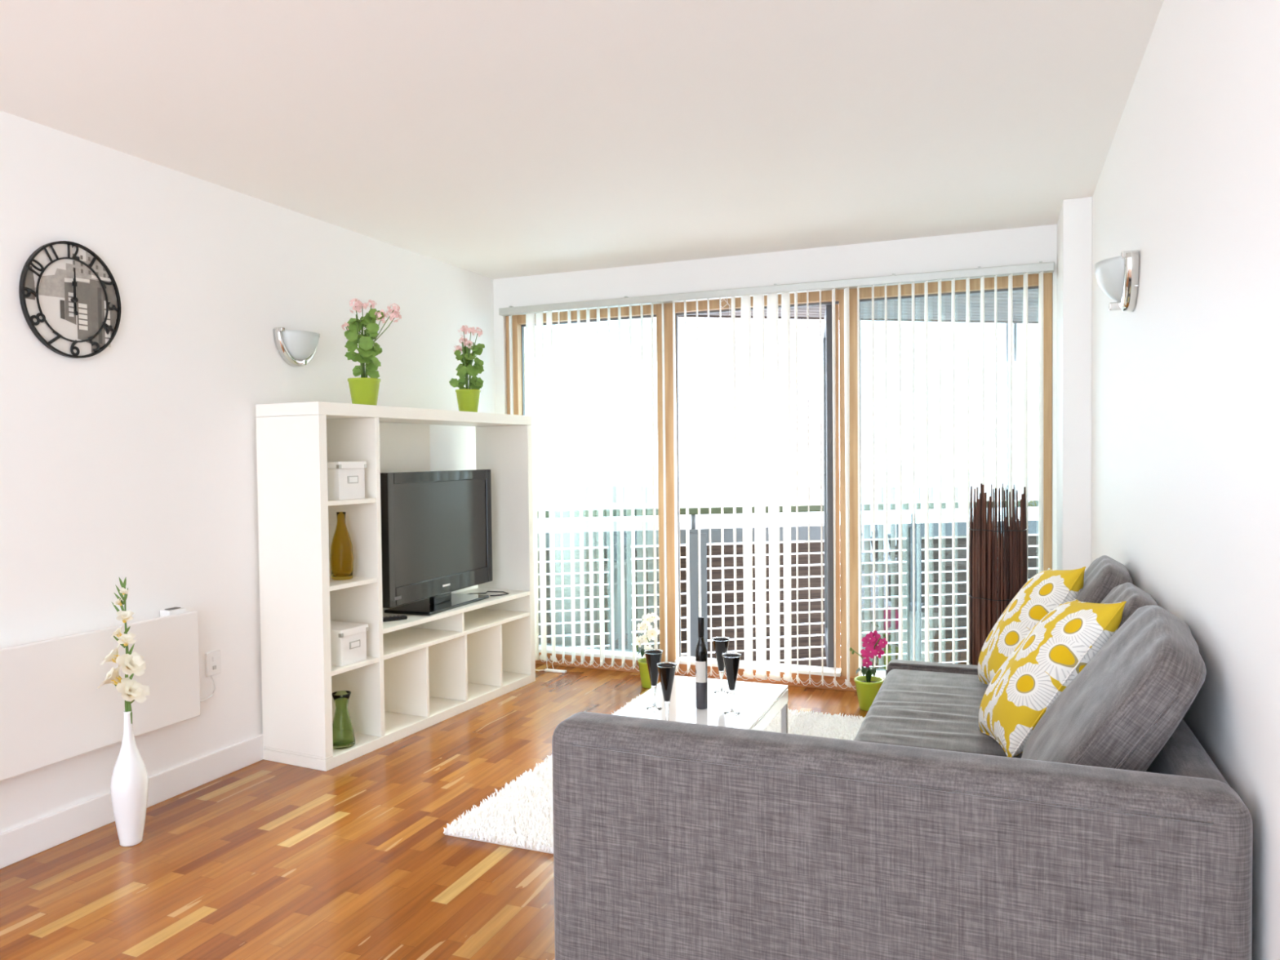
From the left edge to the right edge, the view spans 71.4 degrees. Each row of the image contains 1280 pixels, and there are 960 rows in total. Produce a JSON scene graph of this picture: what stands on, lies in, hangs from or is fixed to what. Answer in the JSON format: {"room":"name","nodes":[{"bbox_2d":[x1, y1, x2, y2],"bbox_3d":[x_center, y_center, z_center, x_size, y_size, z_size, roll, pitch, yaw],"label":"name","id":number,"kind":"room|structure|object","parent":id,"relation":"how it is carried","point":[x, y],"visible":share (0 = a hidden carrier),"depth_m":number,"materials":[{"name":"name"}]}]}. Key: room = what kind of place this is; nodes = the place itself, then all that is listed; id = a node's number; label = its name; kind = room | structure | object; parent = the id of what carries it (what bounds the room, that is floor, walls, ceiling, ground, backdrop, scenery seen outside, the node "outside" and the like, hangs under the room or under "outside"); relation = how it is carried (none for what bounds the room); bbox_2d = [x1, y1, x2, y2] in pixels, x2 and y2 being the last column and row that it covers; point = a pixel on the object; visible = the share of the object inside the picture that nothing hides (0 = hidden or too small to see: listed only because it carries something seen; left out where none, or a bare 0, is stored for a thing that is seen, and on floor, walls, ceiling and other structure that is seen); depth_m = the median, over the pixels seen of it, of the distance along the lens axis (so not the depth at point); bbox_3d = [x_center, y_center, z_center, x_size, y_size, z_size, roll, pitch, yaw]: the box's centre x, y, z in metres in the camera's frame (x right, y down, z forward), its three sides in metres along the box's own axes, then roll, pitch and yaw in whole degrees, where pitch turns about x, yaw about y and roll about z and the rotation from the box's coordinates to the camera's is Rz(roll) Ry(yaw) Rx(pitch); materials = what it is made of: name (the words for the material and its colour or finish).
{"room":"living room","nodes":[
{"label":"living room","id":0,"kind":"room"},
{"bbox_2d":[0,110,495,833],"bbox_3d":[-2.138,0.036,2.461,0.120,2.323,6.760,0,2,22],"label":"wall","id":1,"kind":"structure","parent":0,"point":[135,460],"depth_m":3.29,"materials":[{"name":"white paint"}]},
{"bbox_2d":[18,240,120,358],"bbox_3d":[-1.873,-0.593,2.936,0.035,0.380,0.342,0,2,22],"label":"wall clock","id":2,"kind":"object","parent":1,"relation":"attached to","point":[70,300],"visible":1,"depth_m":2.92,"materials":[{"name":"black paint"}]},
{"bbox_2d":[0,607,200,781],"bbox_3d":[-1.949,0.694,2.659,0.082,0.413,1.450,0,2,22],"label":"heater","id":3,"kind":"object","parent":1,"relation":"attached to","point":[52,709],"visible":1,"depth_m":2.90,"materials":[{"name":"metal"}]},
{"bbox_2d":[0,733,263,868],"bbox_3d":[-2.093,1.147,2.390,0.014,0.105,6.599,0,2,22],"label":"baseboard","id":4,"kind":"structure","parent":1,"relation":"attached to","point":[19,843],"depth_m":3.04,"materials":[{"name":"white wood"}]},
{"bbox_2d":[204,649,221,676],"bbox_3d":[-1.661,0.713,3.465,0.013,0.092,0.068,0,2,22],"label":"wall socket","id":5,"kind":"object","parent":1,"relation":"attached to","point":[213,663],"visible":1,"depth_m":3.46,"materials":[{"name":"white plastic"}]},
{"bbox_2d":[200,675,216,702],"bbox_3d":[-1.677,0.805,3.386,0.014,0.089,0.177,0,2,13],"label":"cable","id":6,"kind":"object","parent":5,"relation":"attached to","point":[211,676],"visible":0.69,"depth_m":3.46,"materials":[{"name":"white plastic"}]},
{"bbox_2d":[272,327,319,367],"bbox_3d":[-1.457,-0.569,3.849,0.102,0.156,0.240,0,2,22],"label":"wall lamp","id":7,"kind":"object","parent":1,"relation":"attached to","point":[296,348],"visible":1,"depth_m":3.80,"materials":[{"name":"silver glass"}]},
{"bbox_2d":[0,663,867,959],"bbox_3d":[-0.579,1.256,1.870,3.452,0.120,6.760,0,2,22],"label":"floor","id":8,"kind":"structure","parent":0,"point":[263,860],"depth_m":2.72,"materials":[{"name":"brown wood"}]},
{"bbox_2d":[110,711,148,846],"bbox_3d":[-1.659,0.965,2.892,0.109,0.432,0.109,0,2,22],"label":"floor vase","id":9,"kind":"object","parent":8,"relation":"on","point":[129,783],"visible":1,"depth_m":2.86,"materials":[{"name":"white ceramic"}]},
{"bbox_2d":[96,577,149,723],"bbox_3d":[-1.663,0.580,2.852,0.151,0.535,0.098,-1,1,2],"label":"stem","id":10,"kind":"object","parent":9,"relation":"in","point":[131,691],"visible":1,"depth_m":2.86,"materials":[{"name":"white plant"}]},
{"bbox_2d":[96,665,121,688],"bbox_3d":[-1.699,0.629,2.855,0.070,0.076,0.099,-1,2,-10],"label":"flower","id":11,"kind":"object","parent":10,"relation":"on","point":[113,677],"depth_m":2.85,"materials":[{"name":"white plant"}]},
{"bbox_2d":[100,644,119,664],"bbox_3d":[-1.697,0.557,2.853,0.062,0.067,0.081,-2,2,-34],"label":"flower","id":12,"kind":"object","parent":10,"relation":"on","point":[113,656],"depth_m":2.84,"materials":[{"name":"white plant"}]},
{"bbox_2d":[111,626,122,636],"bbox_3d":[-1.682,0.490,2.857,0.035,0.034,0.043,-2,2,-39],"label":"flower","id":13,"kind":"object","parent":10,"relation":"on","point":[117,633],"depth_m":2.86,"materials":[{"name":"white plant"}]},
{"bbox_2d":[114,598,122,604],"bbox_3d":[-1.676,0.391,2.856,0.024,0.024,0.031,-2,2,-34],"label":"flower","id":14,"kind":"object","parent":10,"relation":"on","point":[119,602],"depth_m":2.86,"materials":[{"name":"white plant"}]},
{"bbox_2d":[119,586,128,594],"bbox_3d":[-1.654,0.356,2.855,0.029,0.023,0.023,-2,2,-36],"label":"flower","id":15,"kind":"object","parent":10,"relation":"on","point":[123,590],"depth_m":2.86,"materials":[{"name":"white plant"}]},
{"bbox_2d":[115,610,133,622],"bbox_3d":[-1.650,0.439,2.852,0.052,0.040,0.046,-2,2,-32],"label":"flower","id":16,"kind":"object","parent":10,"relation":"on","point":[124,615],"depth_m":2.86,"materials":[{"name":"white plant"}]},
{"bbox_2d":[116,632,136,644],"bbox_3d":[-1.646,0.514,2.854,0.054,0.039,0.046,-2,2,-33],"label":"flower","id":17,"kind":"object","parent":10,"relation":"on","point":[126,638],"depth_m":2.86,"materials":[{"name":"white plant"}]},
{"bbox_2d":[115,651,146,675],"bbox_3d":[-1.630,0.592,2.854,0.068,0.070,0.095,0,2,22],"label":"flower","id":18,"kind":"object","parent":10,"relation":"on","point":[132,664],"depth_m":2.85,"materials":[{"name":"white plant"}]},
{"bbox_2d":[115,676,149,702],"bbox_3d":[-1.624,0.675,2.855,0.076,0.075,0.087,-1,1,-2],"label":"flower","id":19,"kind":"object","parent":10,"relation":"on","point":[131,691],"depth_m":2.86,"materials":[{"name":"white plant"}]},
{"bbox_2d":[255,401,535,771],"bbox_3d":[-1.079,0.403,4.298,0.347,1.470,1.554,0,2,26],"label":"tv shelving unit","id":20,"kind":"object","parent":8,"relation":"on","point":[418,673],"visible":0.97,"depth_m":3.85,"materials":[{"name":"white paint"}]},
{"bbox_2d":[329,511,353,580],"bbox_3d":[-1.268,0.279,3.783,0.096,0.285,0.096,0,2,22],"label":"vase","id":21,"kind":"object","parent":20,"relation":"on","point":[341,557],"visible":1,"depth_m":3.75,"materials":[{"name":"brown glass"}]},
{"bbox_2d":[331,690,355,749],"bbox_3d":[-1.245,1.000,3.717,0.106,0.222,0.106,0,2,22],"label":"carafe","id":22,"kind":"object","parent":20,"relation":"on","point":[343,734],"visible":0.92,"depth_m":3.69,"materials":[{"name":"green glass"}]},
{"bbox_2d":[327,461,366,500],"bbox_3d":[-1.324,0.001,3.772,0.287,0.158,0.161,0,2,26],"label":"storage box","id":23,"kind":"object","parent":20,"relation":"on","point":[345,479],"visible":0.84,"depth_m":3.68,"materials":[{"name":"cardboard"}]},
{"bbox_2d":[330,620,368,666],"bbox_3d":[-1.320,0.690,3.780,0.290,0.150,0.160,0,2,26],"label":"storage box","id":24,"kind":"object","parent":20,"relation":"on","point":[348,640],"visible":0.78,"depth_m":3.70,"materials":[{"name":"cardboard"}]},
{"bbox_2d":[328,497,375,506],"bbox_3d":[-1.341,0.091,3.751,0.337,0.019,0.279,0,2,26],"label":"shelf","id":25,"kind":"object","parent":20,"relation":"attached to","point":[366,501],"depth_m":3.72,"materials":[{"name":"white paint"}]},
{"bbox_2d":[328,574,377,591],"bbox_3d":[-1.337,0.432,3.760,0.337,0.019,0.279,0,2,26],"label":"shelf","id":26,"kind":"object","parent":20,"relation":"attached to","point":[370,580],"depth_m":3.73,"materials":[{"name":"white paint"}]},
{"bbox_2d":[331,656,378,675],"bbox_3d":[-1.334,0.775,3.769,0.337,0.019,0.279,0,2,26],"label":"shelf","id":27,"kind":"object","parent":20,"relation":"attached to","point":[371,660],"depth_m":3.70,"materials":[{"name":"white paint"}]},
{"bbox_2d":[347,377,380,405],"bbox_3d":[-1.218,-0.384,3.932,0.140,0.125,0.140,0,2,22],"label":"pot","id":28,"kind":"object","parent":20,"relation":"on","point":[365,391],"depth_m":3.88,"materials":[{"name":"green ceramic"}]},
{"bbox_2d":[341,298,401,405],"bbox_3d":[-1.187,-0.561,3.939,0.253,0.479,0.140,-1,2,-19],"label":"geranium","id":29,"kind":"object","parent":20,"relation":"on","point":[364,390],"visible":0.99,"depth_m":3.91,"materials":[{"name":"plant"}]},
{"bbox_2d":[382,615,407,622],"bbox_3d":[-1.134,0.629,4.041,0.150,0.018,0.036,-2,2,-33],"label":"remote control","id":30,"kind":"object","parent":20,"relation":"on","point":[393,617],"visible":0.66,"depth_m":4.04,"materials":[{"name":"black paint"}]},
{"bbox_2d":[380,469,492,615],"bbox_3d":[-1.007,0.290,4.439,0.255,0.672,0.915,0,2,21],"label":"television","id":31,"kind":"object","parent":20,"relation":"on","point":[437,539],"visible":0.96,"depth_m":4.35,"materials":[{"name":"black paint"}]},
{"bbox_2d":[382,587,529,633],"bbox_3d":[-1.010,0.637,4.438,0.343,0.021,1.163,0,2,26],"label":"shelf","id":32,"kind":"object","parent":20,"relation":"attached to","point":[513,593],"depth_m":4.39,"materials":[{"name":"white paint"}]},
{"bbox_2d":[382,608,529,660],"bbox_3d":[-1.010,0.752,4.442,0.341,0.019,1.163,0,2,26],"label":"shelf","id":33,"kind":"object","parent":20,"relation":"attached to","point":[419,637],"depth_m":4.38,"materials":[{"name":"white paint"}]},
{"bbox_2d":[448,324,484,412],"bbox_3d":[-0.890,-0.574,4.624,0.130,0.463,0.160,1,2,45],"label":"geranium","id":34,"kind":"object","parent":20,"relation":"on","point":[468,397],"visible":0.98,"depth_m":4.61,"materials":[{"name":"plant"}]},
{"bbox_2d":[455,389,480,412],"bbox_3d":[-0.893,-0.405,4.624,0.130,0.125,0.130,0,2,22],"label":"pot","id":35,"kind":"object","parent":20,"relation":"on","point":[468,400],"depth_m":4.58,"materials":[{"name":"green ceramic"}]},
{"bbox_2d":[466,591,508,595],"bbox_3d":[-0.833,0.611,4.791,0.258,0.007,0.156,-1,1,1],"label":"cable","id":36,"kind":"object","parent":20,"relation":"on","point":[486,591],"visible":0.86,"depth_m":4.79,"materials":[{"name":"black plastic"}]},
{"bbox_2d":[535,656,566,673],"bbox_3d":[-0.543,1.069,5.178,0.267,0.080,0.056,0,2,22],"label":"cable trunking","id":37,"kind":"object","parent":8,"relation":"on","point":[547,669],"visible":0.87,"depth_m":5.14,"materials":[{"name":"white plastic"}]},
{"bbox_2d":[635,611,660,688],"bbox_3d":[0.049,0.910,4.792,0.124,0.406,0.127,-1,2,-23],"label":"potted orchid","id":38,"kind":"object","parent":8,"relation":"on","point":[651,633],"visible":0.76,"depth_m":4.77,"materials":[{"name":"plant"}]},
{"bbox_2d":[443,694,865,853],"bbox_3d":[0.275,1.128,3.495,1.316,0.032,1.760,0,2,22],"label":"rug","id":39,"kind":"object","parent":8,"relation":"on","point":[520,815],"visible":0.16,"depth_m":3.12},
{"bbox_2d":[613,675,788,733],"bbox_3d":[0.191,0.931,2.841,0.430,0.438,0.645,0,2,22],"label":"coffee table","id":40,"kind":"object","parent":39,"relation":"on","point":[757,704],"visible":0.34,"depth_m":2.84,"materials":[{"name":"white paint"}]},
{"bbox_2d":[644,648,662,710],"bbox_3d":[0.044,0.624,2.784,0.059,0.182,0.059,0,2,22],"label":"champagne flute","id":41,"kind":"object","parent":40,"relation":"on","point":[653,656],"visible":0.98,"depth_m":2.77,"materials":[{"name":"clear glass"}]},
{"bbox_2d":[644,649,662,685],"bbox_3d":[0.043,0.590,2.783,0.057,0.105,0.057,0,2,22],"label":"bowl","id":42,"kind":"object","parent":41,"relation":"on","point":[653,657],"depth_m":2.77,"materials":[{"name":"black glass"}]},
{"bbox_2d":[656,662,676,720],"bbox_3d":[0.079,0.629,2.604,0.059,0.182,0.059,0,2,22],"label":"champagne flute","id":43,"kind":"object","parent":40,"relation":"on","point":[666,670],"visible":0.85,"depth_m":2.59,"materials":[{"name":"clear glass"}]},
{"bbox_2d":[657,662,675,701],"bbox_3d":[0.079,0.594,2.604,0.057,0.105,0.057,0,2,22],"label":"bowl","id":44,"kind":"object","parent":43,"relation":"on","point":[666,670],"depth_m":2.59,"materials":[{"name":"black glass"}]},
{"bbox_2d":[695,617,707,709],"bbox_3d":[0.192,0.571,2.783,0.038,0.285,0.038,0,2,22],"label":"wine bottle","id":45,"kind":"object","parent":40,"relation":"on","point":[701,662],"visible":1,"depth_m":2.77,"materials":[{"name":"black glass"}]},
{"bbox_2d":[711,636,729,694],"bbox_3d":[0.271,0.617,2.964,0.059,0.182,0.059,0,2,22],"label":"champagne flute","id":46,"kind":"object","parent":40,"relation":"on","point":[720,643],"visible":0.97,"depth_m":2.95,"materials":[{"name":"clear glass"}]},
{"bbox_2d":[712,637,728,671],"bbox_3d":[0.270,0.583,2.963,0.057,0.105,0.057,0,2,22],"label":"bowl","id":47,"kind":"object","parent":46,"relation":"on","point":[721,644],"depth_m":2.95,"materials":[{"name":"black glass"}]},
{"bbox_2d":[722,652,741,715],"bbox_3d":[0.281,0.623,2.723,0.059,0.182,0.059,0,2,22],"label":"champagne flute","id":48,"kind":"object","parent":40,"relation":"on","point":[731,660],"visible":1,"depth_m":2.71,"materials":[{"name":"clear glass"}]},
{"bbox_2d":[722,653,740,690],"bbox_3d":[0.281,0.589,2.722,0.057,0.105,0.057,0,2,22],"label":"bowl","id":49,"kind":"object","parent":48,"relation":"on","point":[731,661],"depth_m":2.71,"materials":[{"name":"black glass"}]},
{"bbox_2d":[849,630,888,711],"bbox_3d":[1.116,0.922,4.317,0.138,0.385,0.159,-1,2,-21],"label":"potted orchid","id":50,"kind":"object","parent":8,"relation":"on","point":[868,686],"visible":0.91,"depth_m":4.30,"materials":[{"name":"plant"}]},
{"bbox_2d":[551,659,1252,959],"bbox_3d":[0.703,0.808,2.365,1.180,0.722,1.818,0,2,22],"label":"sofa","id":51,"kind":"object","parent":8,"relation":"on","point":[917,836],"visible":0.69,"depth_m":1.53,"materials":[{"name":"grey fabric"}]},
{"bbox_2d":[853,669,1022,758],"bbox_3d":[1.011,0.761,2.633,0.640,0.186,0.897,0,2,22],"label":"seat cushion","id":52,"kind":"object","parent":51,"relation":"on","point":[926,708],"depth_m":2.58,"materials":[{"name":"grey fabric"}]},
{"bbox_2d":[977,566,1085,684],"bbox_3d":[1.209,0.465,2.775,0.271,0.440,0.458,0,2,9],"label":"throw pillow","id":53,"kind":"object","parent":51,"relation":"on","point":[1050,588],"visible":0.63,"depth_m":2.66,"materials":[{"name":"yellow fabric"}]},
{"bbox_2d":[978,598,1126,757],"bbox_3d":[1.020,0.485,2.242,0.283,0.425,0.467,0,2,11],"label":"throw pillow","id":54,"kind":"object","parent":51,"relation":"on","point":[1063,642],"visible":0.78,"depth_m":2.10,"materials":[{"name":"yellow fabric"}]},
{"bbox_2d":[1075,555,1132,603],"bbox_3d":[1.312,0.453,2.704,0.304,0.434,0.496,0,2,25],"label":"cushion","id":55,"kind":"object","parent":51,"relation":"on","point":[1104,573],"visible":0.21,"depth_m":2.50,"materials":[{"name":"grey fabric"}]},
{"bbox_2d":[1021,604,1206,771],"bbox_3d":[0.937,0.486,1.805,0.324,0.436,0.561,0,2,27],"label":"cushion","id":56,"kind":"object","parent":51,"relation":"on","point":[1122,708],"visible":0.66,"depth_m":1.59,"materials":[{"name":"grey fabric"}]},
{"bbox_2d":[1100,582,1157,630],"bbox_3d":[1.137,0.481,2.268,0.310,0.426,0.436,0,2,24],"label":"cushion","id":57,"kind":"object","parent":51,"relation":"on","point":[1135,597],"visible":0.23,"depth_m":2.16,"materials":[{"name":"grey fabric"}]},
{"bbox_2d":[968,483,1027,665],"bbox_3d":[1.673,0.565,4.159,0.258,1.094,0.258,0,2,22],"label":"bundle","id":58,"kind":"object","parent":8,"relation":"on","point":[991,591],"visible":0.67,"depth_m":4.07,"materials":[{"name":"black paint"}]},
{"bbox_2d":[0,0,1164,279],"bbox_3d":[-0.606,-1.201,1.806,3.452,0.150,6.760,0,2,22],"label":"ceiling","id":59,"kind":"structure","parent":0,"point":[491,139],"depth_m":2.77,"materials":[{"name":"white paint"}]},
{"bbox_2d":[493,224,1057,569],"bbox_3d":[0.641,-0.058,4.897,3.212,2.323,0.160,0,2,22],"label":"wall","id":60,"kind":"structure","parent":0,"point":[1034,244],"depth_m":4.72,"materials":[{"name":"white paint"}]},
{"bbox_2d":[505,303,667,672],"bbox_3d":[-0.315,0.049,5.259,1.026,2.112,0.120,0,2,22],"label":"window","id":61,"kind":"structure","parent":60,"relation":"in","point":[515,324],"depth_m":5.20,"materials":[{"name":"brown wood"}]},
{"bbox_2d":[664,288,847,690],"bbox_3d":[0.782,0.036,5.262,1.008,2.112,0.947,0,2,22],"label":"door","id":62,"kind":"structure","parent":60,"relation":"in","point":[826,295],"depth_m":4.80,"materials":[{"name":"brown wood"}]},
{"bbox_2d":[678,288,1038,324],"bbox_3d":[1.486,-1.194,5.731,6.700,0.088,1.560,-1,2,-11],"label":"canopy","id":63,"kind":"object","parent":60,"relation":"attached to","point":[1033,295],"visible":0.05,"depth_m":6.17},
{"bbox_2d":[847,272,1052,691],"bbox_3d":[1.548,0.048,4.508,0.977,2.112,0.120,0,2,22],"label":"window","id":64,"kind":"structure","parent":60,"relation":"in","point":[865,293],"depth_m":4.51,"materials":[{"name":"brown wood"}]},
{"bbox_2d":[498,261,1054,689],"bbox_3d":[0.576,0.023,4.786,2.997,2.104,0.097,0,2,22],"label":"vertical blind","id":65,"kind":"object","parent":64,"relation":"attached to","point":[534,335],"visible":0.81,"depth_m":4.73,"materials":[{"name":"fabric"}]},
{"bbox_2d":[1056,196,1092,571],"bbox_3d":[1.966,-0.050,4.038,0.112,2.323,0.443,0,2,22],"label":"wall pillar","id":66,"kind":"structure","parent":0,"point":[1074,224],"depth_m":3.83,"materials":[{"name":"white paint"}]},
{"bbox_2d":[1091,0,1279,959],"bbox_3d":[0.952,0.035,1.215,0.120,2.323,6.760,0,2,22],"label":"wall","id":67,"kind":"structure","parent":0,"point":[1185,388],"depth_m":1.71,"materials":[{"name":"white paint"}]},
{"bbox_2d":[1094,249,1139,311],"bbox_3d":[1.403,-0.574,2.632,0.102,0.156,0.240,0,2,22],"label":"wall lamp","id":68,"kind":"object","parent":67,"relation":"attached to","point":[1117,277],"visible":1,"depth_m":2.56,"materials":[{"name":"silver glass"}]},
{"label":"outside","id":69,"kind":"structure","parent":0,"visible":0},
{"bbox_2d":[537,470,1038,628],"bbox_3d":[6.975,2.851,42.258,25.600,6.420,6.600,0,2,22],"label":"apartment building","id":70,"kind":"structure","parent":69,"point":[946,475],"depth_m":39.36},
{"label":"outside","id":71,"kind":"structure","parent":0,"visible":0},
{"bbox_2d":[869,662,966,671],"bbox_3d":[1.412,1.473,6.552,5.802,0.120,3.783,0,2,22],"label":"floor","id":72,"kind":"structure","parent":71,"point":[879,668],"depth_m":6.67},
{"bbox_2d":[537,499,1038,666],"bbox_3d":[1.432,0.795,6.459,6.600,1.239,0.088,-1,2,-11],"label":"balcony railing","id":73,"kind":"object","parent":72,"relation":"on","point":[1033,525],"visible":0.15,"depth_m":6.38,"materials":[{"name":"grey metal"}]},
{"bbox_2d":[1005,323,1017,519],"bbox_3d":[2.852,0.091,6.833,0.078,2.595,0.042,0,2,22],"label":"drain pipe","id":74,"kind":"object","parent":72,"relation":"on","point":[1006,324],"visible":0.27,"depth_m":6.80,"materials":[{"name":"white"}]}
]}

